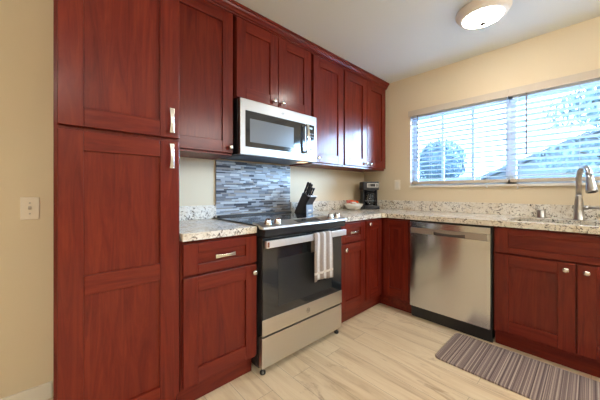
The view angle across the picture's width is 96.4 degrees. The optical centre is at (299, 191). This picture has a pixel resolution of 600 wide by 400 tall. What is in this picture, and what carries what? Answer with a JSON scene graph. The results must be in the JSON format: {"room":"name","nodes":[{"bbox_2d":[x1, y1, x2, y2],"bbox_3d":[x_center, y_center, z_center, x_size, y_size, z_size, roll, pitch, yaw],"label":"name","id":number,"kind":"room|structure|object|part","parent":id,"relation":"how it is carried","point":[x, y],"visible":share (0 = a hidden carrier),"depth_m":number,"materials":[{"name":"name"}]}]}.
{"room":"kitchen","nodes":[
{"label":"kitchen","id":0,"kind":"room"},
{"bbox_2d":[0,0,363,398],"bbox_3d":[-1.257,-0.086,1.643,5.815,2.420,0.120,0,0,-43],"label":"wall","id":1,"kind":"structure","parent":0,"point":[26,26],"depth_m":1.41,"materials":[{"name":"beige paint"}]},
{"bbox_2d":[0,381,51,399],"bbox_3d":[-2.308,1.080,0.585,2.596,0.088,0.014,0,0,-43],"label":"baseboard","id":2,"kind":"structure","parent":1,"relation":"attached to","point":[44,391],"depth_m":1.42,"materials":[{"name":"beige paint"}]},
{"bbox_2d":[20,197,38,219],"bbox_3d":[-1.413,0.089,1.401,0.072,0.119,0.024,0,0,-43],"label":"light switch","id":3,"kind":"object","parent":1,"relation":"attached to","point":[29,206],"visible":1,"depth_m":1.40,"materials":[{"name":"beige plastic"}]},
{"bbox_2d":[179,205,215,220],"bbox_3d":[-0.831,0.158,1.937,0.467,0.104,0.020,0,0,-43],"label":"backsplash","id":4,"kind":"structure","parent":1,"relation":"attached to","point":[201,211],"depth_m":1.99,"materials":[{"name":"stone"}]},
{"bbox_2d":[179,0,237,159],"bbox_3d":[-0.715,-0.771,1.812,0.466,1.046,0.360,0,0,-43],"label":"upper cabinet","id":5,"kind":"object","parent":1,"relation":"attached to","point":[205,26],"visible":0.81,"depth_m":1.73,"materials":[{"name":"brown wood"}]},
{"bbox_3d":[-0.633,-0.742,1.708,0.296,0.809,0.008,0,0,-43],"label":"door panel","id":6,"kind":"part","parent":5,"relation":"part of","materials":[{"name":"brown wood"}]},
{"bbox_3d":[-0.611,-1.261,1.699,0.466,0.066,0.052,0,0,-43],"label":"crown molding","id":7,"kind":"part","parent":5,"relation":"part of","materials":[{"name":"brown wood"}]},
{"bbox_2d":[215,160,289,214],"bbox_3d":[-0.379,-0.030,2.358,0.764,0.434,0.012,0,0,-43],"label":"tile backsplash","id":8,"kind":"structure","parent":1,"relation":"attached to","point":[240,187],"depth_m":2.31,"materials":[{"name":"grey tile"}]},
{"bbox_2d":[233,3,315,115],"bbox_3d":[-0.264,-0.976,2.228,0.760,0.636,0.360,0,0,-43],"label":"upper cabinet","id":9,"kind":"object","parent":1,"relation":"attached to","point":[272,62],"visible":0.86,"depth_m":2.06,"materials":[{"name":"brown wood"}]},
{"bbox_3d":[-0.313,-0.942,1.995,0.364,0.559,0.020,0,0,-43],"label":"door","id":10,"kind":"part","parent":9,"relation":"part of","materials":[{"name":"brown wood"}]},
{"bbox_3d":[-0.317,-0.942,1.998,0.224,0.409,0.008,0,0,-43],"label":"door panel","id":11,"kind":"part","parent":9,"relation":"part of","materials":[{"name":"brown wood"}]},
{"bbox_2d":[218,97,315,164],"bbox_3d":[-0.238,-0.448,2.195,0.753,0.393,0.417,0,0,-43],"label":"microwave","id":12,"kind":"object","parent":9,"relation":"attached to","point":[264,133],"visible":0.98,"depth_m":2.02,"materials":[{"name":"silver metal"}]},
{"bbox_3d":[0.059,-0.437,2.218,0.025,0.242,0.049,0,0,-43],"label":"handle","id":13,"kind":"part","parent":12,"relation":"part of","materials":[{"name":"silver metal"}]},
{"bbox_3d":[0.088,-0.438,2.280,0.094,0.252,0.003,0,0,-43],"label":"control panel","id":14,"kind":"part","parent":12,"relation":"part of","materials":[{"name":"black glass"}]},
{"bbox_3d":[-0.160,-1.261,2.114,0.760,0.066,0.052,0,0,-43],"label":"crown molding","id":15,"kind":"part","parent":9,"relation":"part of","materials":[{"name":"brown wood"}]},
{"bbox_3d":[-0.042,-0.942,2.244,0.364,0.559,0.020,0,0,-43],"label":"door","id":16,"kind":"part","parent":9,"relation":"part of","materials":[{"name":"brown wood"}]},
{"bbox_3d":[-0.045,-0.942,2.248,0.204,0.409,0.008,0,0,-43],"label":"door panel","id":17,"kind":"part","parent":9,"relation":"part of","materials":[{"name":"brown wood"}]},
{"bbox_2d":[289,44,345,168],"bbox_3d":[0.177,-0.771,2.633,0.438,1.046,0.360,0,0,-43],"label":"upper cabinet","id":18,"kind":"object","parent":1,"relation":"attached to","point":[327,67],"visible":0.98,"depth_m":2.52,"materials":[{"name":"brown wood"}]},
{"bbox_3d":[0.270,-0.742,2.531,0.425,0.959,0.020,0,0,-43],"label":"door","id":19,"kind":"part","parent":18,"relation":"part of","materials":[{"name":"brown wood"}]},
{"bbox_3d":[0.266,-0.742,2.535,0.275,0.799,0.008,0,0,-43],"label":"door panel","id":20,"kind":"part","parent":18,"relation":"part of","materials":[{"name":"brown wood"}]},
{"bbox_3d":[0.281,-1.261,2.520,0.438,0.066,0.052,0,0,-43],"label":"crown molding","id":21,"kind":"part","parent":18,"relation":"part of","materials":[{"name":"brown wood"}]},
{"bbox_2d":[290,200,359,211],"bbox_3d":[0.367,0.158,3.039,1.250,0.104,0.020,0,0,-43],"label":"backsplash","id":22,"kind":"structure","parent":1,"relation":"attached to","point":[317,205],"depth_m":2.95,"materials":[{"name":"stone"}]},
{"bbox_2d":[321,61,388,171],"bbox_3d":[0.644,-0.771,3.063,0.832,1.046,0.360,0,0,-43],"label":"upper cabinet","id":23,"kind":"object","parent":1,"relation":"attached to","point":[363,92],"visible":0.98,"depth_m":2.90,"materials":[{"name":"brown wood"}]},
{"bbox_3d":[0.587,-0.745,2.823,0.390,0.953,0.020,0,0,-43],"label":"door","id":24,"kind":"part","parent":23,"relation":"part of","materials":[{"name":"brown wood"}]},
{"bbox_3d":[0.583,-0.745,2.827,0.240,0.793,0.008,0,0,-43],"label":"door panel","id":25,"kind":"part","parent":23,"relation":"part of","materials":[{"name":"brown wood"}]},
{"bbox_3d":[0.749,-1.261,2.950,0.832,0.066,0.052,0,0,-43],"label":"crown molding","id":26,"kind":"part","parent":23,"relation":"part of","materials":[{"name":"brown wood"}]},
{"bbox_3d":[0.876,-0.745,3.089,0.387,0.953,0.020,0,0,-43],"label":"door","id":27,"kind":"part","parent":23,"relation":"part of","materials":[{"name":"brown wood"}]},
{"bbox_3d":[0.873,-0.745,3.093,0.237,0.793,0.008,0,0,-43],"label":"door panel","id":28,"kind":"part","parent":23,"relation":"part of","materials":[{"name":"brown wood"}]},
{"bbox_2d":[47,303,599,399],"bbox_3d":[0.476,1.174,-0.241,5.815,0.100,5.240,0,0,-43],"label":"floor","id":29,"kind":"structure","parent":0,"point":[382,352],"depth_m":1.66,"materials":[{"name":"beige wood"}]},
{"bbox_2d":[53,0,178,399],"bbox_3d":[-0.960,-0.085,1.388,0.467,2.418,0.653,0,0,-43],"label":"tall cabinet","id":30,"kind":"object","parent":29,"relation":"on","point":[116,62],"visible":1,"depth_m":1.15,"materials":[{"name":"brown wood"}]},
{"bbox_3d":[-0.767,0.380,1.179,0.446,1.244,0.020,0,0,-43],"label":"door","id":31,"kind":"part","parent":30,"relation":"part of","materials":[{"name":"brown wood"}]},
{"bbox_3d":[-0.767,-0.741,1.179,0.446,0.961,0.020,0,0,-43],"label":"door","id":32,"kind":"part","parent":30,"relation":"part of","materials":[{"name":"brown wood"}]},
{"bbox_3d":[-0.773,0.088,1.180,0.292,0.515,0.008,0,0,-43],"label":"door panel","id":33,"kind":"part","parent":30,"relation":"part of","materials":[{"name":"brown wood"}]},
{"bbox_3d":[-0.773,0.672,1.180,0.292,0.513,0.008,0,0,-43],"label":"door panel","id":34,"kind":"part","parent":30,"relation":"part of","materials":[{"name":"brown wood"}]},
{"bbox_3d":[-0.773,-0.741,1.180,0.292,0.815,0.008,0,0,-43],"label":"door panel","id":35,"kind":"part","parent":30,"relation":"part of","materials":[{"name":"brown wood"}]},
{"bbox_3d":[-0.615,-0.169,1.285,0.022,0.118,0.030,0,0,-43],"label":"handle","id":36,"kind":"part","parent":30,"relation":"part of","materials":[{"name":"silver metal"}]},
{"bbox_3d":[-0.615,-0.339,1.285,0.022,0.118,0.030,0,0,-43],"label":"handle","id":37,"kind":"part","parent":30,"relation":"part of","materials":[{"name":"silver metal"}]},
{"bbox_2d":[176,233,257,399],"bbox_3d":[-0.623,0.688,1.698,0.446,0.872,0.654,0,0,-43],"label":"base cabinet","id":38,"kind":"object","parent":29,"relation":"on","point":[218,276],"visible":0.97,"depth_m":1.47,"materials":[{"name":"brown wood"}]},
{"bbox_2d":[179,219,256,241],"bbox_3d":[-0.633,0.230,1.699,0.435,0.040,0.638,0,0,-43],"label":"countertop","id":39,"kind":"structure","parent":38,"relation":"on","point":[201,229],"depth_m":1.52,"materials":[{"name":"stone"}]},
{"bbox_3d":[-0.429,0.347,1.490,0.432,0.159,0.020,0,0,-43],"label":"drawer","id":40,"kind":"part","parent":38,"relation":"part of","materials":[{"name":"brown wood"}]},
{"bbox_3d":[-0.429,0.716,1.490,0.432,0.552,0.020,0,0,-43],"label":"door","id":41,"kind":"part","parent":38,"relation":"part of","materials":[{"name":"brown wood"}]},
{"bbox_3d":[-0.433,0.347,1.494,0.294,0.073,0.008,0,0,-43],"label":"panel","id":42,"kind":"part","parent":38,"relation":"part of","materials":[{"name":"brown wood"}]},
{"bbox_3d":[-0.433,0.716,1.494,0.294,0.402,0.008,0,0,-43],"label":"door panel","id":43,"kind":"part","parent":38,"relation":"part of","materials":[{"name":"brown wood"}]},
{"bbox_3d":[-0.413,0.350,1.484,0.118,0.022,0.030,0,0,-43],"label":"handle","id":44,"kind":"part","parent":38,"relation":"part of","materials":[{"name":"silver metal"}]},
{"bbox_2d":[213,211,346,374],"bbox_3d":[-0.149,0.643,2.088,0.799,0.962,0.694,0,0,-43],"label":"range","id":45,"kind":"object","parent":29,"relation":"on","point":[294,310],"visible":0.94,"depth_m":1.78,"materials":[{"name":"silver metal"}]},
{"bbox_3d":[-0.199,0.185,1.651,0.052,0.044,0.052,0,0,-43],"label":"burner knob","id":46,"kind":"part","parent":45,"relation":"part of","materials":[{"name":"silver metal"}]},
{"bbox_2d":[213,212,327,224],"bbox_3d":[-0.194,0.204,2.136,0.799,0.008,0.564,0,0,-43],"label":"cooktop","id":47,"kind":"object","parent":45,"relation":"in","point":[251,218],"depth_m":2.10,"materials":[{"name":"grey glass"}]},
{"bbox_3d":[-0.145,0.185,1.701,0.052,0.044,0.052,0,0,-43],"label":"burner knob","id":48,"kind":"part","parent":45,"relation":"part of","materials":[{"name":"silver metal"}]},
{"bbox_3d":[0.036,0.580,1.886,0.757,0.596,0.038,0,0,-43],"label":"oven door","id":49,"kind":"part","parent":45,"relation":"part of","materials":[{"name":"black glass"}]},
{"bbox_3d":[0.038,0.984,1.884,0.757,0.184,0.040,0,0,-43],"label":"storage drawer","id":50,"kind":"part","parent":45,"relation":"part of","materials":[{"name":"silver metal"}]},
{"bbox_3d":[0.039,0.209,1.883,0.796,0.035,0.122,0,0,-43],"label":"control panel","id":51,"kind":"part","parent":45,"relation":"part of","materials":[{"name":"silver metal"}]},
{"bbox_3d":[0.050,0.532,1.871,0.751,0.496,0.005,0,0,-43],"label":"door glass","id":52,"kind":"part","parent":45,"relation":"part of","materials":[{"name":"black glass"}]},
{"bbox_3d":[0.050,0.250,1.871,0.763,0.044,0.081,0,0,-43],"label":"vent trim","id":53,"kind":"part","parent":45,"relation":"part of","materials":[{"name":"grey metal"}]},
{"bbox_3d":[0.051,0.831,1.870,0.757,0.099,0.006,0,0,-43],"label":"door trim","id":54,"kind":"part","parent":45,"relation":"part of","materials":[{"name":"silver metal"}]},
{"bbox_3d":[0.067,0.317,1.849,0.757,0.042,0.049,0,0,-43],"label":"door handle","id":55,"kind":"part","parent":45,"relation":"part of","materials":[{"name":"silver metal"}]},
{"bbox_2d":[311,231,332,281],"bbox_3d":[0.157,0.457,1.903,0.195,0.336,0.050,0,0,-43],"label":"dish towel","id":56,"kind":"object","parent":45,"relation":"hanging from","point":[322,245],"visible":0.99,"depth_m":1.89,"materials":[{"name":"beige fabric"}]},
{"bbox_2d":[340,220,364,322],"bbox_3d":[0.258,0.688,2.508,0.372,0.872,0.654,0,0,-43],"label":"base cabinet","id":57,"kind":"object","parent":29,"relation":"on","point":[353,242],"visible":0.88,"depth_m":2.31,"materials":[{"name":"brown wood"}]},
{"bbox_3d":[0.451,0.347,2.300,0.354,0.158,0.020,0,0,-43],"label":"drawer","id":58,"kind":"part","parent":57,"relation":"part of","materials":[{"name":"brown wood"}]},
{"bbox_3d":[0.447,0.347,2.304,0.224,0.076,0.008,0,0,-43],"label":"panel","id":59,"kind":"part","parent":57,"relation":"part of","materials":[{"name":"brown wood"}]},
{"bbox_3d":[0.447,0.716,2.304,0.224,0.402,0.008,0,0,-43],"label":"door panel","id":60,"kind":"part","parent":57,"relation":"part of","materials":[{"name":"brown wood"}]},
{"bbox_2d":[360,218,411,313],"bbox_3d":[0.806,0.688,2.854,0.895,0.872,0.886,0,0,-43],"label":"base cabinet","id":61,"kind":"object","parent":29,"relation":"on","point":[387,240],"visible":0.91,"depth_m":2.52,"materials":[{"name":"brown wood"}]},
{"bbox_3d":[0.691,0.630,2.520,0.260,0.724,0.020,0,0,-43],"label":"door","id":62,"kind":"part","parent":61,"relation":"part of","materials":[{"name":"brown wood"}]},
{"bbox_3d":[0.687,0.630,2.524,0.140,0.564,0.008,0,0,-43],"label":"door panel","id":63,"kind":"part","parent":61,"relation":"part of","materials":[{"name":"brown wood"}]},
{"bbox_3d":[0.901,0.630,2.519,0.008,0.564,0.129,0,0,-43],"label":"door panel","id":64,"kind":"part","parent":61,"relation":"part of","materials":[{"name":"brown wood"}]},
{"bbox_3d":[0.897,0.630,2.515,0.020,0.724,0.255,0,0,-43],"label":"door","id":65,"kind":"part","parent":61,"relation":"part of","materials":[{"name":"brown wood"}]},
{"bbox_2d":[310,208,599,233],"bbox_3d":[1.175,0.230,2.180,1.265,0.040,2.378,0,0,-43],"label":"countertop","id":66,"kind":"structure","parent":61,"relation":"on","point":[589,226],"depth_m":2.16,"materials":[{"name":"stone"}]},
{"bbox_2d":[295,193,316,213],"bbox_3d":[0.053,0.110,2.564,0.215,0.198,0.100,0,0,43],"label":"knife block","id":67,"kind":"object","parent":66,"relation":"on","point":[305,204],"visible":0.83,"depth_m":2.52,"materials":[{"name":"grey wood"}]},
{"bbox_3d":[0.091,0.166,2.528,0.002,0.079,0.092,0,0,43],"label":"plate","id":68,"kind":"part","parent":67,"relation":"part of","materials":[{"name":"blue"}]},
{"bbox_2d":[344,203,362,209],"bbox_3d":[0.613,0.175,3.071,0.224,0.068,0.224,0,0,-43],"label":"serving bowl","id":69,"kind":"object","parent":66,"relation":"on","point":[356,206],"visible":0.98,"depth_m":3.00,"materials":[{"name":"white ceramic"}]},
{"bbox_2d":[360,182,379,208],"bbox_3d":[0.835,0.046,3.225,0.196,0.325,0.210,0,0,-1],"label":"coffee maker","id":70,"kind":"object","parent":66,"relation":"on","point":[365,187],"visible":0.91,"depth_m":3.17,"materials":[{"name":"black plastic"}]},
{"bbox_3d":[0.835,0.077,3.258,0.176,0.186,0.137,0,0,-1],"label":"water tank","id":71,"kind":"part","parent":70,"relation":"part of","materials":[{"name":"black plastic"}]},
{"bbox_2d":[365,192,375,204],"bbox_3d":[0.846,0.088,3.179,0.124,0.156,0.153,0,0,-43],"label":"glass carafe","id":72,"kind":"object","parent":70,"relation":"on","point":[367,193],"visible":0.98,"depth_m":3.15,"materials":[{"name":"black glass"}]},
{"bbox_2d":[537,210,545,217],"bbox_3d":[1.938,0.179,2.154,0.056,0.060,0.056,0,0,-43],"label":"air gap","id":73,"kind":"object","parent":66,"relation":"on","point":[540,213],"visible":0.99,"depth_m":2.13,"materials":[{"name":"silver metal"}]},
{"bbox_2d":[572,165,599,219],"bbox_3d":[2.016,0.010,1.868,0.241,0.398,0.172,0,0,-43],"label":"kitchen faucet","id":74,"kind":"object","parent":66,"relation":"on","point":[579,207],"visible":0.99,"depth_m":1.94,"materials":[{"name":"silver metal"}]},
{"bbox_3d":[2.009,-0.080,1.897,0.033,0.218,0.186,0,0,28],"label":"spout","id":75,"kind":"part","parent":74,"relation":"part of","materials":[{"name":"silver metal"}]},
{"bbox_3d":[2.099,0.119,1.910,0.121,0.034,0.033,0,0,45],"label":"lever","id":76,"kind":"part","parent":74,"relation":"part of","materials":[{"name":"silver metal"}]},
{"bbox_2d":[410,220,494,342],"bbox_3d":[1.398,0.690,2.371,0.592,0.869,0.616,0,0,-43],"label":"dishwasher","id":77,"kind":"object","parent":29,"relation":"on","point":[452,264],"visible":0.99,"depth_m":2.14,"materials":[{"name":"silver metal"}]},
{"bbox_3d":[1.230,1.072,2.219,0.020,0.104,0.608,0,0,-43],"label":"toe panel","id":78,"kind":"part","parent":77,"relation":"part of","materials":[{"name":"black metal"}]},
{"bbox_2d":[435,333,599,399],"bbox_3d":[1.471,1.117,1.531,0.452,0.012,1.182,0,0,-43],"label":"kitchen mat","id":79,"kind":"object","parent":29,"relation":"on","point":[530,378],"visible":1,"depth_m":1.65,"materials":[{"name":"fabric"}]},
{"bbox_2d":[494,226,599,377],"bbox_3d":[1.906,0.688,1.837,0.652,0.872,0.846,0,0,-43],"label":"base cabinet","id":80,"kind":"object","parent":29,"relation":"on","point":[547,283],"visible":0.99,"depth_m":1.74,"materials":[{"name":"brown wood"}]},
{"bbox_3d":[1.561,0.720,1.802,0.008,0.399,0.260,0,0,-43],"label":"door panel","id":81,"kind":"part","parent":80,"relation":"part of","materials":[{"name":"brown wood"}]},
{"bbox_3d":[1.557,0.720,1.798,0.020,0.549,0.406,0,0,-43],"label":"door","id":82,"kind":"part","parent":80,"relation":"part of","materials":[{"name":"brown wood"}]},
{"bbox_3d":[1.702,0.349,1.648,0.008,0.100,0.682,0,0,-43],"label":"panel","id":83,"kind":"part","parent":80,"relation":"part of","materials":[{"name":"brown wood"}]},
{"bbox_3d":[1.647,0.488,1.661,0.032,0.033,0.033,0,0,-43],"label":"knob","id":84,"kind":"part","parent":80,"relation":"part of","materials":[{"name":"silver metal"}]},
{"bbox_3d":[1.707,0.488,1.595,0.032,0.033,0.033,0,0,-43],"label":"knob","id":85,"kind":"part","parent":80,"relation":"part of","materials":[{"name":"silver metal"}]},
{"bbox_3d":[1.838,0.720,1.492,0.020,0.549,0.407,0,0,-43],"label":"door","id":86,"kind":"part","parent":80,"relation":"part of","materials":[{"name":"brown wood"}]},
{"bbox_3d":[1.842,0.720,1.496,0.008,0.399,0.261,0,0,-43],"label":"door panel","id":87,"kind":"part","parent":80,"relation":"part of","materials":[{"name":"brown wood"}]},
{"bbox_2d":[234,0,599,83],"bbox_3d":[0.476,-1.346,-0.241,5.815,0.100,5.240,0,0,-43],"label":"ceiling","id":88,"kind":"structure","parent":0,"point":[392,41],"depth_m":2.11,"materials":[{"name":"white paint"}]},
{"bbox_2d":[455,0,512,28],"bbox_3d":[1.304,-1.236,1.913,0.336,0.117,0.336,0,0,-43],"label":"ceiling light","id":89,"kind":"object","parent":88,"relation":"attached to","point":[476,14],"visible":1,"depth_m":1.85,"materials":[{"name":"frosted white glass"},{"name":"white painted metal"}]},
{"bbox_2d":[364,16,599,205],"bbox_3d":[2.572,-0.086,1.687,0.120,2.420,5.000,0,0,-43],"label":"wall","id":90,"kind":"structure","parent":0,"point":[573,49],"depth_m":2.50,"materials":[{"name":"beige paint"}]},
{"bbox_2d":[395,180,399,189],"bbox_3d":[1.142,-0.076,3.146,0.008,0.116,0.070,0,0,-43],"label":"wall outlet","id":91,"kind":"object","parent":90,"relation":"attached to","point":[397,182],"visible":1,"depth_m":3.14,"materials":[{"name":"beige plastic"}]},
{"bbox_2d":[410,117,413,185],"bbox_3d":[1.889,-0.473,2.396,0.073,0.815,1.808,0,0,-43],"label":"trim","id":92,"kind":"structure","parent":90,"relation":"attached to","point":[411,119],"depth_m":3.05,"materials":[{"name":"white plastic"}]},
{"bbox_2d":[377,200,599,219],"bbox_3d":[1.633,0.158,2.602,0.020,0.104,2.378,0,0,-43],"label":"backsplash","id":93,"kind":"structure","parent":90,"relation":"attached to","point":[556,211],"depth_m":2.46,"materials":[{"name":"stone"}]},
{"bbox_2d":[409,183,599,186],"bbox_3d":[1.886,-0.055,2.386,0.093,0.020,1.827,0,0,-43],"label":"trim","id":94,"kind":"structure","parent":90,"relation":"attached to","point":[542,184],"depth_m":2.38,"materials":[{"name":"beige paint"}]},
{"bbox_2d":[414,96,599,185],"bbox_3d":[1.931,-0.471,2.435,0.040,0.820,1.808,0,0,-43],"label":"window","id":95,"kind":"structure","parent":90,"relation":"in","point":[509,168],"depth_m":2.45,"materials":[{"name":"white plastic"}]},
{"bbox_2d":[408,89,508,187],"bbox_3d":[1.556,-0.468,2.723,0.090,0.873,0.906,0,0,-43],"label":"window blind","id":96,"kind":"object","parent":95,"relation":"attached to","point":[499,96],"visible":1,"depth_m":2.65,"materials":[{"name":"beige plastic"}]},
{"bbox_3d":[1.412,-0.456,2.903,0.056,0.740,0.003,0,0,-43],"label":"ladder cord","id":97,"kind":"part","parent":96,"relation":"part of","materials":[{"name":"white fabric"}]},
{"bbox_3d":[1.575,-0.096,2.726,0.052,0.030,0.874,0,0,-43],"label":"rail","id":98,"kind":"part","parent":96,"relation":"part of","materials":[{"name":"beige plastic"}]},
{"bbox_3d":[1.764,-0.456,2.520,0.056,0.740,0.003,0,0,-43],"label":"ladder cord","id":99,"kind":"part","parent":96,"relation":"part of","materials":[{"name":"white fabric"}]},
{"bbox_2d":[508,68,599,188],"bbox_3d":[2.172,-0.463,2.053,0.090,0.883,0.912,0,0,-43],"label":"window blind","id":100,"kind":"object","parent":95,"relation":"attached to","point":[588,79],"visible":0.98,"depth_m":2.17,"materials":[{"name":"beige plastic"}]},
{"bbox_3d":[2.186,-0.096,2.063,0.052,0.030,0.898,0,0,-43],"label":"rail","id":101,"kind":"part","parent":100,"relation":"part of","materials":[{"name":"beige plastic"}]},
{"bbox_3d":[2.171,-0.456,2.079,0.056,0.740,0.003,0,0,-43],"label":"ladder cord","id":102,"kind":"part","parent":100,"relation":"part of","materials":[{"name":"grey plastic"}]},
{"label":"outside","id":103,"kind":"structure","parent":0,"visible":0},
{"bbox_3d":[19.869,1.524,25.075,56.800,0.100,90.000,0,0,-43],"label":"ground","id":104,"kind":"structure","parent":103,"visible":0},
{"bbox_2d":[419,138,466,177],"bbox_3d":[8.072,-0.807,15.437,2.450,4.576,2.789,0,0,-43],"label":"tree","id":105,"kind":"object","parent":104,"relation":"on","point":[447,143],"visible":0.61,"depth_m":14.71,"materials":[{"name":"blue plant"}]},
{"bbox_2d":[419,178,480,180],"bbox_3d":[5.011,0.439,13.104,0.120,2.070,6.500,0,0,-43],"label":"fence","id":106,"kind":"object","parent":104,"relation":"on","point":[453,178],"visible":0.02,"depth_m":11.44,"materials":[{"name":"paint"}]},
{"bbox_2d":[481,126,599,179],"bbox_3d":[13.616,-0.466,11.712,8.700,3.880,9.400,0,0,-43],"label":"house","id":107,"kind":"structure","parent":104,"relation":"on","point":[596,131],"depth_m":10.31,"materials":[{"name":"grey"}]},
{"bbox_2d":[535,86,599,172],"bbox_3d":[8.427,-2.115,6.405,3.708,7.178,3.811,0,0,4],"label":"conifer","id":108,"kind":"object","parent":104,"relation":"on","point":[598,87],"visible":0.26,"depth_m":7.21,"materials":[{"name":"teal plant"}]}
]}

